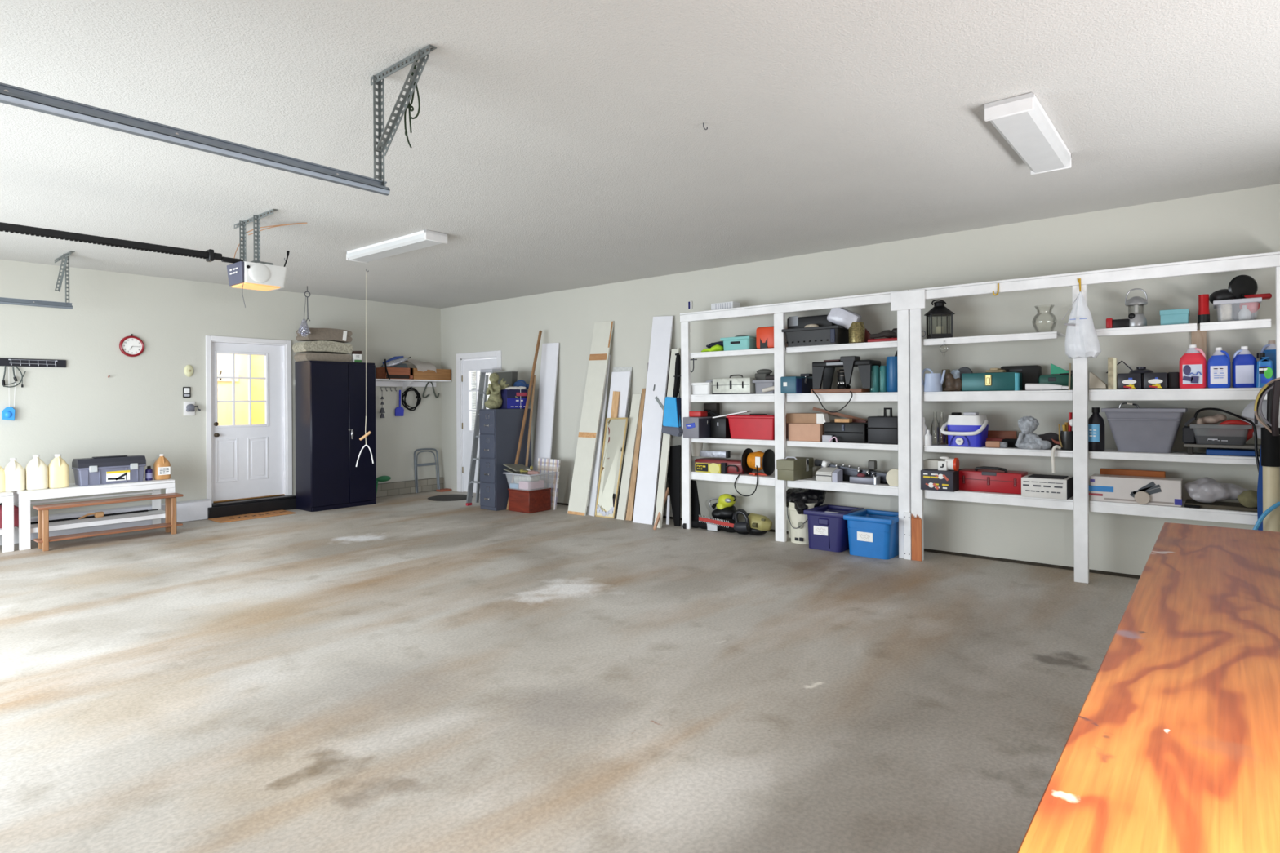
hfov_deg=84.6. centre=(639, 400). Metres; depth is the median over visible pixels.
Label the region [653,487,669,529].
stick
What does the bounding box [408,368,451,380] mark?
wooden crate
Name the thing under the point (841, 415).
stick
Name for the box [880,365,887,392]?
flask
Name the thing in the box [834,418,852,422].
wood block
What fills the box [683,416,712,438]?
toolbox
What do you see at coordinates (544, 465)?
board
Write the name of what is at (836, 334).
crate
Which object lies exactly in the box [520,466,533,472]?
toy
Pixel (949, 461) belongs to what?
paper roll
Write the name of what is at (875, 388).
flask
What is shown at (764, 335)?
bin
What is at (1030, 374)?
case
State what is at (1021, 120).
fluorescent light
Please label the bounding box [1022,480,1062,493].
print
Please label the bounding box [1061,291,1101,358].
plastic bag
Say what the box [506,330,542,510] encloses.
wooden pole
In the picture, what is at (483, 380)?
step ladder
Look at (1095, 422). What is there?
bottle
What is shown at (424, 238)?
fluorescent light
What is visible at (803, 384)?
toolbox
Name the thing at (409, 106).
bundle
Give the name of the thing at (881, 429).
toolbox
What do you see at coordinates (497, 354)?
trim
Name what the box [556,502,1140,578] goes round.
baseboard
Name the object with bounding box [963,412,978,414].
pad
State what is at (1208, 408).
cable
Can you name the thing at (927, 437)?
bottle
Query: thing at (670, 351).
panel board
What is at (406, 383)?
wall shelf
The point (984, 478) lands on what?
toolbox
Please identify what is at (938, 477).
picture
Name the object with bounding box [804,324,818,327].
striped ball
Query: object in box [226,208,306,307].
opener
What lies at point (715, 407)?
case
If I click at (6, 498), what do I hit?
bench
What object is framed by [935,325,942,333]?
candle
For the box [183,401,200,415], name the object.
pencil sharpener
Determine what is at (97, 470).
toolbox
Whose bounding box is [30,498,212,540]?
baseboard
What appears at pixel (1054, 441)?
clamp
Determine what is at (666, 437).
board
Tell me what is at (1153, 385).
print
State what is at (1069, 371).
stick
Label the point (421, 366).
paper sheet
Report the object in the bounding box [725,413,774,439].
tote
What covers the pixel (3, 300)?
door track
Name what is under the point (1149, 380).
print
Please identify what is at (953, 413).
bar
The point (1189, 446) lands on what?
plank
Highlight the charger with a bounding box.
[815,460,843,482]
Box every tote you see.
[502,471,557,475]
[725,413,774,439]
[803,504,864,552]
[843,508,898,559]
[1101,408,1187,453]
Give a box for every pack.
[700,449,730,457]
[1182,417,1195,444]
[1220,303,1231,321]
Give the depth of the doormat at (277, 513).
8.84 m
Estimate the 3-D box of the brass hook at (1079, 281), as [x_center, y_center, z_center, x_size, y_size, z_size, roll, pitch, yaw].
[3.400,-0.887,5.435,0.022,0.117,0.049,0,0,10]
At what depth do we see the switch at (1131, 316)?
5.31 m
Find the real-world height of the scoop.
0.568 m
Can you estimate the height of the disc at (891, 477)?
0.180 m
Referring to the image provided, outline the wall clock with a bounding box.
[119,333,144,356]
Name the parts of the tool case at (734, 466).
handle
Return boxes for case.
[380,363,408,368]
[694,457,752,474]
[703,403,719,416]
[711,417,730,438]
[786,314,840,328]
[823,422,867,443]
[867,337,897,342]
[1000,364,1041,390]
[1038,363,1072,390]
[1168,372,1180,388]
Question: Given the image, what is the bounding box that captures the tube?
[762,386,773,392]
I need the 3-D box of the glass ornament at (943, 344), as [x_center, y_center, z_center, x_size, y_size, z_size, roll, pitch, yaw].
[2.642,-0.444,6.116,0.072,0.143,0.059,0,0,40]
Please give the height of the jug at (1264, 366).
0.239 m
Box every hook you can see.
[422,382,439,398]
[992,283,999,295]
[1076,278,1080,292]
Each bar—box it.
[30,509,158,524]
[951,412,961,415]
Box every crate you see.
[375,367,413,379]
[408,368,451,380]
[782,324,848,346]
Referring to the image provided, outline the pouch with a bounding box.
[765,374,773,379]
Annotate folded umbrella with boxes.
[672,352,680,397]
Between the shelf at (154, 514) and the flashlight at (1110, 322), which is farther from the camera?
the shelf at (154, 514)
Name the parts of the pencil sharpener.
plate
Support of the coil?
hanging from the wall at (75, 411)
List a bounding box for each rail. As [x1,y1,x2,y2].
[0,222,243,263]
[0,358,66,367]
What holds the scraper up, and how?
on the lid
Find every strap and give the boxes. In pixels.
[1051,444,1061,472]
[1271,380,1279,435]
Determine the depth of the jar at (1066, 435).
5.58 m
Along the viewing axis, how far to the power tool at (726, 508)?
7.75 m
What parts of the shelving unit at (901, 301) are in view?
post, shelf, shelf, shelf, shelf, post, shelf, shelf, shelf, shelf, post, joining plate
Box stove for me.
[1106,360,1154,389]
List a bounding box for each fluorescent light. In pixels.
[346,229,447,263]
[984,92,1071,174]
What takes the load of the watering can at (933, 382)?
on the shelving unit at (1078, 503)
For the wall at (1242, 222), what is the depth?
6.35 m
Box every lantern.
[924,299,955,338]
[1124,288,1147,327]
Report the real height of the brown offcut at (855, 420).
0.053 m
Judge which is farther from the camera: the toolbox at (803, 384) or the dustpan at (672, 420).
the dustpan at (672, 420)
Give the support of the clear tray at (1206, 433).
on the plank at (1189, 446)
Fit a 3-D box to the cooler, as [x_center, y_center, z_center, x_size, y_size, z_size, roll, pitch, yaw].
[2.838,0.266,6.124,0.356,0.269,0.348,0,0,40]
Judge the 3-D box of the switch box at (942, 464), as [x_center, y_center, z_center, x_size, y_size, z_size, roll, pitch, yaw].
[2.665,0.573,6.166,0.073,0.081,0.102,0,0,40]
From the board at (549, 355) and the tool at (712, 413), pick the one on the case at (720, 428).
the tool at (712, 413)
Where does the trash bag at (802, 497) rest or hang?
on the plastic bucket at (798, 523)
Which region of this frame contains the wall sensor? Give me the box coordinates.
[688,301,692,309]
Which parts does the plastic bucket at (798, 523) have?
handle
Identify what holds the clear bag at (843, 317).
on the crate at (836, 334)
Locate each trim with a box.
[205,335,292,503]
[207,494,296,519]
[213,493,284,502]
[375,381,435,386]
[456,350,502,492]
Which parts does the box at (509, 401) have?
blue panel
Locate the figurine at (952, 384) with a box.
[943,373,961,391]
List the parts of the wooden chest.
lid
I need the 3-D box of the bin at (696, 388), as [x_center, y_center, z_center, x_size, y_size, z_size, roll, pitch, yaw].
[0.738,-0.130,7.911,0.290,0.132,0.272,0,0,40]
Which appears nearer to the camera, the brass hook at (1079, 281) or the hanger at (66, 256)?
the brass hook at (1079, 281)
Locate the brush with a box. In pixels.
[985,440,1007,448]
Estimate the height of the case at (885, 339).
0.032 m
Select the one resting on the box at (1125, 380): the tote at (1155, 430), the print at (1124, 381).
the print at (1124, 381)
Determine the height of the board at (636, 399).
1.523 m
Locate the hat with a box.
[755,368,772,380]
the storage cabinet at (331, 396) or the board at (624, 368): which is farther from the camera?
the storage cabinet at (331, 396)
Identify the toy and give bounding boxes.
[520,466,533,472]
[527,470,539,475]
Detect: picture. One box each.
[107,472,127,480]
[708,462,719,473]
[925,483,938,489]
[928,482,933,487]
[935,474,948,480]
[937,474,943,479]
[1129,481,1161,497]
[1182,364,1199,383]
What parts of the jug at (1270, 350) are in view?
handle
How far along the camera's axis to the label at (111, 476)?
7.61 m
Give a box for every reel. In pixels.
[733,448,774,496]
[953,457,959,471]
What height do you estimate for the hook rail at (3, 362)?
0.083 m
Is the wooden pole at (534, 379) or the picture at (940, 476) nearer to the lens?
the picture at (940, 476)
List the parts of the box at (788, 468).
lid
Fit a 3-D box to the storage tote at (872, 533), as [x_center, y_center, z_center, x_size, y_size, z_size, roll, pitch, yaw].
[2.205,1.242,6.544,0.454,0.365,0.485,0,0,40]
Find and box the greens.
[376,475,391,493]
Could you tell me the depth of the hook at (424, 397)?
11.30 m
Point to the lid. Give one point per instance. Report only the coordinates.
(1259, 300)
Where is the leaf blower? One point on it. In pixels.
(759, 524)
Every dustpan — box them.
[395,390,404,416]
[661,377,683,436]
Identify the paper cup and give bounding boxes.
[690,442,702,456]
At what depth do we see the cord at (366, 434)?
8.05 m
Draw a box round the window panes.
[251,355,265,424]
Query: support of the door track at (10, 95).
attached to the hanger at (381, 147)
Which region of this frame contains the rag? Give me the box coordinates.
[505,386,525,389]
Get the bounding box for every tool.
[704,408,719,417]
[708,493,736,519]
[811,368,853,413]
[870,328,897,338]
[1218,419,1253,440]
[1253,377,1279,532]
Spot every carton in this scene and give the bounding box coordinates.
[510,482,519,488]
[519,480,543,489]
[695,462,720,473]
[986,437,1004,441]
[1021,474,1073,499]
[1088,473,1182,506]
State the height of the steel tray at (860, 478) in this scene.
0.097 m
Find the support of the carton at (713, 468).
on the shelving unit at (901, 301)
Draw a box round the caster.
[682,523,686,528]
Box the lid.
[1213,297,1262,308]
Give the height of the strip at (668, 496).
0.322 m
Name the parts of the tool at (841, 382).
cord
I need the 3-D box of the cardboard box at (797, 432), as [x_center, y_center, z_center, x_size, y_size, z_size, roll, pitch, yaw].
[1.714,0.321,7.113,0.342,0.173,0.250,0,0,40]
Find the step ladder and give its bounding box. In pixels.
[466,368,500,506]
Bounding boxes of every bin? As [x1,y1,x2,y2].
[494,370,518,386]
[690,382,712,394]
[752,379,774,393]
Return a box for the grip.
[1118,402,1139,408]
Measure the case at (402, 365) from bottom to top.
0.069 m
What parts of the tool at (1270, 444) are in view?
cable coils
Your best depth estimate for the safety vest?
7.73 m
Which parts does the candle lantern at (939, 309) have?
frame, glass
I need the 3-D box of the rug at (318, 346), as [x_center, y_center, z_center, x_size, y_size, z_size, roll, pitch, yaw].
[-4.341,-0.722,9.637,0.345,0.158,0.684,0,0,40]
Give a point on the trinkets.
(382, 411)
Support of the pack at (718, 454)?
on the tool case at (734, 466)
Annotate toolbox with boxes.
[71,455,146,485]
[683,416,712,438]
[711,374,755,394]
[780,373,813,393]
[866,407,897,444]
[959,466,1027,494]
[961,368,1022,391]
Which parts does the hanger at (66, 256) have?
drop leg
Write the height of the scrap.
0.029 m
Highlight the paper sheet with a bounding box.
[404,359,436,373]
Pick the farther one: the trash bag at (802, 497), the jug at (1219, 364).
the trash bag at (802, 497)
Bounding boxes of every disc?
[885,468,897,486]
[1133,490,1151,504]
[1227,275,1257,298]
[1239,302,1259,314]
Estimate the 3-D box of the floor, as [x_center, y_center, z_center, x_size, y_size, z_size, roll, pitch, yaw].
[-2.711,1.518,3.615,11.200,0.120,11.810,0,0,40]
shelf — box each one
[14,509,164,533]
[33,521,182,542]
[375,378,451,390]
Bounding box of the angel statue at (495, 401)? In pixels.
[484,373,518,408]
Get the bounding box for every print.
[797,521,803,528]
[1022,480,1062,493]
[1089,429,1096,436]
[1122,379,1136,384]
[1125,383,1135,388]
[1147,378,1162,383]
[1151,383,1161,387]
[1213,368,1224,378]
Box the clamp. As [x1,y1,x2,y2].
[1051,438,1060,444]
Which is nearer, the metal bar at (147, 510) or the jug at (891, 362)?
the jug at (891, 362)
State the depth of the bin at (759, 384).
7.34 m
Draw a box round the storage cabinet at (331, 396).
[294,360,376,511]
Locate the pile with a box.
[514,473,539,483]
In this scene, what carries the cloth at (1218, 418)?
in the clear tray at (1206, 433)
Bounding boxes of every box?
[351,351,361,362]
[497,389,527,408]
[688,411,707,417]
[720,462,727,473]
[776,456,813,480]
[786,413,830,423]
[788,423,823,441]
[920,468,961,492]
[923,458,943,469]
[937,460,947,471]
[1117,373,1142,389]
[1143,372,1168,389]
[1160,308,1190,324]
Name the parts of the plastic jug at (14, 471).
handle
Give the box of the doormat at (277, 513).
[208,509,295,523]
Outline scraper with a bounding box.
[1244,293,1271,299]
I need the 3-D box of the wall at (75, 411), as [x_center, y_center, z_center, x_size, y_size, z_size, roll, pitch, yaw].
[-5.755,-0.002,8.617,0.150,2.960,7.960,0,0,40]
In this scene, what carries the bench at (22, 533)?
on the floor
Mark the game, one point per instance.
(513, 468)
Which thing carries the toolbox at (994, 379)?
on the shelving unit at (1078, 503)
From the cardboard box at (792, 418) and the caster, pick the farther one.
the caster
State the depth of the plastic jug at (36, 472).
7.10 m
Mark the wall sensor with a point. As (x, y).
(690, 304)
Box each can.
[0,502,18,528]
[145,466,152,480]
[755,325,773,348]
[922,368,946,391]
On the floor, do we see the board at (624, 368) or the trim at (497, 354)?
the board at (624, 368)
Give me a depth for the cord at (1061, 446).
5.62 m
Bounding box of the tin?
[822,435,832,442]
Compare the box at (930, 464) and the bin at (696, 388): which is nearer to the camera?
the box at (930, 464)
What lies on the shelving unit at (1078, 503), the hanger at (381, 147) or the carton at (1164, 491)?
the carton at (1164, 491)
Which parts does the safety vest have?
navy cap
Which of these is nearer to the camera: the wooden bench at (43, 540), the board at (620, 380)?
the wooden bench at (43, 540)
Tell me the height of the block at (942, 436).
0.129 m
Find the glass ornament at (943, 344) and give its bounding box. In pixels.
[939,343,948,356]
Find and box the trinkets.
[379,396,385,417]
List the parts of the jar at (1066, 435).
tool handle, tool handle, tool handle, white knob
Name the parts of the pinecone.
hook rod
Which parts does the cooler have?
handle, lid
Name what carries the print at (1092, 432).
attached to the bottle at (1095, 422)
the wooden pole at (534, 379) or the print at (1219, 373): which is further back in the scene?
the wooden pole at (534, 379)
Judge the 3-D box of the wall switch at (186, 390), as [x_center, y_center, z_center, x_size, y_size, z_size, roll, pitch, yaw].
[-5.592,-0.097,8.678,0.026,0.132,0.082,0,0,40]
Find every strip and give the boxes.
[610,391,619,417]
[666,495,670,524]
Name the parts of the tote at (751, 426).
lid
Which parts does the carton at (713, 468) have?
black panel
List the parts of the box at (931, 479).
panel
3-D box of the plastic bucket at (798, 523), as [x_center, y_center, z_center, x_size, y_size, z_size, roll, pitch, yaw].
[1.648,1.226,7.098,0.300,0.405,0.306,0,0,40]
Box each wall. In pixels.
[0,259,441,516]
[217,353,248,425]
[440,183,1279,575]
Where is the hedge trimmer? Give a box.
[698,510,751,532]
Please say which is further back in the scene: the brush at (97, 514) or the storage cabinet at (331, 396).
the storage cabinet at (331, 396)
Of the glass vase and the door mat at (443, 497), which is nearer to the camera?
the glass vase
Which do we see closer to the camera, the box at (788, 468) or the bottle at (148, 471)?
the box at (788, 468)
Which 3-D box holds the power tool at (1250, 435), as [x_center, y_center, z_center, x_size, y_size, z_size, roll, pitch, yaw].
[4.215,0.223,5.014,0.257,0.169,0.115,0,0,42]
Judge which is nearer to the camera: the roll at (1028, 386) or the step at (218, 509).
the roll at (1028, 386)
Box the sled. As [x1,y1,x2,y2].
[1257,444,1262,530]
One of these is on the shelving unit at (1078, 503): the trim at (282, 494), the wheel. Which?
the wheel
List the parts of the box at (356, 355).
lid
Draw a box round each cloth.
[1037,434,1060,448]
[1196,413,1226,424]
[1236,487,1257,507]
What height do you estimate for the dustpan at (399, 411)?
0.407 m
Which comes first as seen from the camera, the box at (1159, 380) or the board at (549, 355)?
the box at (1159, 380)
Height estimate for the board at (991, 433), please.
0.132 m
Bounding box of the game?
[502,463,534,474]
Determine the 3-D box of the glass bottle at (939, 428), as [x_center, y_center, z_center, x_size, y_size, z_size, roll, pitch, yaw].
[2.669,0.253,6.357,0.079,0.297,0.080,0,0,40]
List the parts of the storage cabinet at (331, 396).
door, kick plate, handle, door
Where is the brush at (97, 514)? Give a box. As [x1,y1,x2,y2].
[78,511,104,519]
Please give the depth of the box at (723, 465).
7.63 m
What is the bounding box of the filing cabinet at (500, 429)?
[479,408,531,511]
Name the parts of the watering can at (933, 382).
handle, spout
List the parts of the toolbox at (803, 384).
handle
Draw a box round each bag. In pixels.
[513,379,528,389]
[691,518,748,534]
[786,488,828,515]
[827,307,862,328]
[848,321,874,343]
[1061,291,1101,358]
[1088,372,1107,388]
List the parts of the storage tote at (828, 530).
grip panel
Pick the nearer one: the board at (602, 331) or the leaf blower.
the leaf blower
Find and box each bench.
[0,491,13,552]
[10,477,175,550]
[32,493,183,551]
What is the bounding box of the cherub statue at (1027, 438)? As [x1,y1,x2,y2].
[1015,416,1052,449]
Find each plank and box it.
[625,388,645,520]
[810,388,870,393]
[1099,468,1165,477]
[1183,442,1261,454]
[1184,499,1257,511]
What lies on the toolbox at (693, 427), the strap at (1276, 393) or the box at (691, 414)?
the box at (691, 414)
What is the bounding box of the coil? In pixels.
[401,386,421,411]
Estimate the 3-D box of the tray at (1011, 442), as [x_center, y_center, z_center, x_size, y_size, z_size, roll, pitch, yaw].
[3.179,0.365,5.975,0.157,0.067,0.140,0,0,40]
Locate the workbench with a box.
[1017,522,1279,852]
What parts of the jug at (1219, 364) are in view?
handle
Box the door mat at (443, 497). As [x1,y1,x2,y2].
[427,494,473,501]
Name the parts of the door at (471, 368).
pane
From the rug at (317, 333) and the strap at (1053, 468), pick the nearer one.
the strap at (1053, 468)
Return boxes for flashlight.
[1106,318,1128,328]
[1197,293,1209,324]
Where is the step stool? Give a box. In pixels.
[812,355,880,389]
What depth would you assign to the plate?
7.14 m
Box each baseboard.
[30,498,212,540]
[376,477,443,497]
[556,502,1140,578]
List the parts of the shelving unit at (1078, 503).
post, shelf, shelf, shelf, shelf, post, shelf, shelf, shelf, shelf, shelf, post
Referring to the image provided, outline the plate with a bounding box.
[788,315,798,326]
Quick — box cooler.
[940,414,988,447]
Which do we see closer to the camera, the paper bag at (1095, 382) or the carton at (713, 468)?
the paper bag at (1095, 382)
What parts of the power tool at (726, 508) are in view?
handle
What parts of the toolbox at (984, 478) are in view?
handle plate, handle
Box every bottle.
[923,417,927,445]
[924,429,931,445]
[930,411,940,444]
[937,411,946,444]
[1088,407,1104,451]
[1238,305,1250,319]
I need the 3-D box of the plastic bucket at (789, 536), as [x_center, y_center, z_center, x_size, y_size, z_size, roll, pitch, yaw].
[1.640,1.213,7.332,0.216,0.431,0.221,0,0,40]
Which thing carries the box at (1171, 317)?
on the shelving unit at (1078, 503)
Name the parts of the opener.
plate, mount plate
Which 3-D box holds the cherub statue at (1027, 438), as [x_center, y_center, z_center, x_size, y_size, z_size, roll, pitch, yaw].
[3.208,0.268,5.737,0.270,0.276,0.177,0,0,40]
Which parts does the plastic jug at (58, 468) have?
handle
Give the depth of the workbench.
1.18 m
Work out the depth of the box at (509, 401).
9.46 m
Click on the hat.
(761, 374)
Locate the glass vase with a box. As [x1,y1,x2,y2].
[1031,304,1057,332]
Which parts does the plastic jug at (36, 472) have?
handle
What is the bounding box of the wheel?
[958,366,973,391]
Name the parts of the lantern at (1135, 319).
handle, globe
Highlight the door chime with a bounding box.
[184,364,193,377]
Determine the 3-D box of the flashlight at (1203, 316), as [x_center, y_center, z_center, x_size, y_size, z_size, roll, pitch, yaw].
[4.065,-0.656,5.070,0.068,0.206,0.068,0,0,40]
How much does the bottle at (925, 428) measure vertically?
0.250 m
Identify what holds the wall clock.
attached to the wall at (75, 411)
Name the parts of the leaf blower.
ring handle, motor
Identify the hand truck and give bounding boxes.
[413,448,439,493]
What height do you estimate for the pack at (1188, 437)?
0.196 m
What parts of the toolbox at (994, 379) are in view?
handle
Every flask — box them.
[870,365,879,392]
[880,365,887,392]
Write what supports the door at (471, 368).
in the wall at (1242, 222)
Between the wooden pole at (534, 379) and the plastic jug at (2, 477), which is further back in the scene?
the wooden pole at (534, 379)
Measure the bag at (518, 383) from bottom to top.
0.140 m
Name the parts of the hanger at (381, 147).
drop leg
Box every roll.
[939,456,954,470]
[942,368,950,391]
[1025,383,1069,390]
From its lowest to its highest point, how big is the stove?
0.224 m
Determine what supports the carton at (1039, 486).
on the shelving unit at (1078, 503)
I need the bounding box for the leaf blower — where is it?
[732,508,772,535]
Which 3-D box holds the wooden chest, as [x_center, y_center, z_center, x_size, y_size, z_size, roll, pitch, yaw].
[-1.453,1.303,9.259,0.415,0.291,0.393,0,0,40]
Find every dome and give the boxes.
[1208,288,1235,306]
[1240,400,1266,439]
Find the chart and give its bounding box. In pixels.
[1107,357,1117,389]
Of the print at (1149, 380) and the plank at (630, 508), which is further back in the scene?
the plank at (630, 508)
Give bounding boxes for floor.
[0,490,1138,852]
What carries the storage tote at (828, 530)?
on the floor
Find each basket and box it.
[711,301,740,310]
[720,336,757,351]
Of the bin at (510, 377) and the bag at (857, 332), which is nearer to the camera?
the bag at (857, 332)
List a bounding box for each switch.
[182,386,191,397]
[1128,313,1134,319]
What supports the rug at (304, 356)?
on the storage cabinet at (331, 396)
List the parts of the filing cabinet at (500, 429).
drawer, drawer, drawer, drawer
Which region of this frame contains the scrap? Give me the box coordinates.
[435,488,451,492]
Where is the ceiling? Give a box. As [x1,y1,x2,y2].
[0,0,1279,308]
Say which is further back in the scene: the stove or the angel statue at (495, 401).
the angel statue at (495, 401)
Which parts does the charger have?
white knob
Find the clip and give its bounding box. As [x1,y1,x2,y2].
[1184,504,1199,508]
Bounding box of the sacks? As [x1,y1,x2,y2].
[1183,477,1248,502]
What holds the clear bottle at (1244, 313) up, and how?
in the lid
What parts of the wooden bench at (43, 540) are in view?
leg, leg, seat, leg, leg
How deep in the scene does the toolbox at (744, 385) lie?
7.53 m
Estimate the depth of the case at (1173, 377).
5.18 m
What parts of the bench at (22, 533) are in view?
leg, leg, rail, leg, leg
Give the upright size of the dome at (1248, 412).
0.298 m
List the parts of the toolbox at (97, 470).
lid, handle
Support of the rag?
on the box at (509, 401)
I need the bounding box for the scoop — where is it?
[1,366,16,420]
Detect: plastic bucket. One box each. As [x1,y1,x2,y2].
[786,505,791,537]
[788,501,817,544]
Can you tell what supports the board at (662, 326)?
on the floor
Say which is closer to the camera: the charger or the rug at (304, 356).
the charger
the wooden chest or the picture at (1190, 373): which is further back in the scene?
the wooden chest
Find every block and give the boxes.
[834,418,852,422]
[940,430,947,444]
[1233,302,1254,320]
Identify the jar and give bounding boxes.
[951,369,959,391]
[1060,412,1073,450]
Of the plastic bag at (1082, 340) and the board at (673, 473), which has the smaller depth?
the plastic bag at (1082, 340)
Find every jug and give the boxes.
[0,466,5,492]
[3,457,25,491]
[24,454,48,489]
[47,453,69,488]
[153,453,170,479]
[886,351,897,392]
[1179,344,1206,388]
[1207,347,1231,388]
[1231,346,1257,387]
[1255,352,1274,387]
[1259,340,1275,378]
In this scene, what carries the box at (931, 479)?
on the shelving unit at (1078, 503)
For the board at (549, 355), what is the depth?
9.76 m
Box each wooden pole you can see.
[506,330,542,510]
[524,375,536,474]
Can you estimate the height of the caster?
0.059 m
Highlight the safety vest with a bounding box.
[700,340,724,351]
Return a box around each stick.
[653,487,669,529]
[813,407,867,421]
[1068,363,1071,390]
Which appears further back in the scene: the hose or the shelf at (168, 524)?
the shelf at (168, 524)
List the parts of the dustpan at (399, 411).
handle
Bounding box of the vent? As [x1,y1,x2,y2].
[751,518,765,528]
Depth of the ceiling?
3.89 m
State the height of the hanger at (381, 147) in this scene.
0.534 m
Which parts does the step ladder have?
rail, rail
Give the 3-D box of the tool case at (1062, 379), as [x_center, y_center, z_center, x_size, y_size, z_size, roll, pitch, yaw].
[3.438,-0.192,5.796,0.252,0.220,0.162,0,0,40]
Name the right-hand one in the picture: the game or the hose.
the hose
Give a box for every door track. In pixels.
[0,82,390,195]
[0,297,72,309]
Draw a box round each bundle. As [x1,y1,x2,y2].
[382,355,411,379]
[404,60,420,147]
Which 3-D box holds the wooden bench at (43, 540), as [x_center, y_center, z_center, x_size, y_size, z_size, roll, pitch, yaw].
[-5.543,1.261,7.385,0.245,0.430,1.240,0,0,40]
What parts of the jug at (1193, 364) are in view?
handle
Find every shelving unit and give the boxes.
[680,288,925,559]
[908,251,1279,583]
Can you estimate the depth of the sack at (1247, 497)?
4.89 m
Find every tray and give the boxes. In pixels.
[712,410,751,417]
[849,473,879,484]
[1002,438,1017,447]
[1189,423,1252,444]
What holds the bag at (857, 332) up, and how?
on the shelving unit at (901, 301)
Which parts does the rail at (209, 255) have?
drive chain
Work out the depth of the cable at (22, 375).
7.42 m
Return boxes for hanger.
[54,251,75,303]
[370,44,436,186]
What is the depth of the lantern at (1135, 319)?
5.30 m
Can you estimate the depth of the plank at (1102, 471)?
5.47 m
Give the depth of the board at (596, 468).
8.91 m
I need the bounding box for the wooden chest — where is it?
[507,487,551,513]
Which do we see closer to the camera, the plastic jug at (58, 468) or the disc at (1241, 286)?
the disc at (1241, 286)
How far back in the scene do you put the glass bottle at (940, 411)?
6.34 m
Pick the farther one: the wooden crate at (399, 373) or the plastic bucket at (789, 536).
the wooden crate at (399, 373)
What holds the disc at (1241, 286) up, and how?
on the lid
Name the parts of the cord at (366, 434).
cord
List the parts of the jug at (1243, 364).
handle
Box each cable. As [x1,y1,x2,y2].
[1,365,26,387]
[1194,407,1259,472]
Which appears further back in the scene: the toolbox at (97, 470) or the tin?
the toolbox at (97, 470)
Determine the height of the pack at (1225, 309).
0.129 m
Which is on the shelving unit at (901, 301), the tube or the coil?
the tube
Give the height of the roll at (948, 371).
0.201 m
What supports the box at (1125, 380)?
on the shelving unit at (1078, 503)
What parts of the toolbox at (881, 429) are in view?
handle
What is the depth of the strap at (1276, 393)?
4.60 m
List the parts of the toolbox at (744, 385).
handle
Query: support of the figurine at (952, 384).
on the shelving unit at (1078, 503)
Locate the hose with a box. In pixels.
[1252,502,1279,529]
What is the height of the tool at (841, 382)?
0.421 m
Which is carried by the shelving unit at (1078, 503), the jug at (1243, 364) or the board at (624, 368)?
the jug at (1243, 364)
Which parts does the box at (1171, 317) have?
lid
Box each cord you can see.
[355,271,373,466]
[1057,424,1062,447]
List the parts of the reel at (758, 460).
loose cord, cord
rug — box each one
[292,340,353,354]
[293,352,351,362]
[296,327,352,342]
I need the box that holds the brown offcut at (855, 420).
[852,418,867,422]
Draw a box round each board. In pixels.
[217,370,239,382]
[533,342,559,471]
[537,457,560,509]
[567,320,613,515]
[586,355,610,515]
[595,417,628,518]
[606,371,631,417]
[612,366,632,515]
[616,394,641,519]
[632,315,673,524]
[647,351,671,520]
[653,348,679,528]
[666,444,680,526]
[691,480,701,519]
[987,430,1017,439]
[1205,448,1258,456]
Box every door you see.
[212,342,284,501]
[461,358,497,493]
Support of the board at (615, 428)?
on the floor
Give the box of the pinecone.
[297,285,311,337]

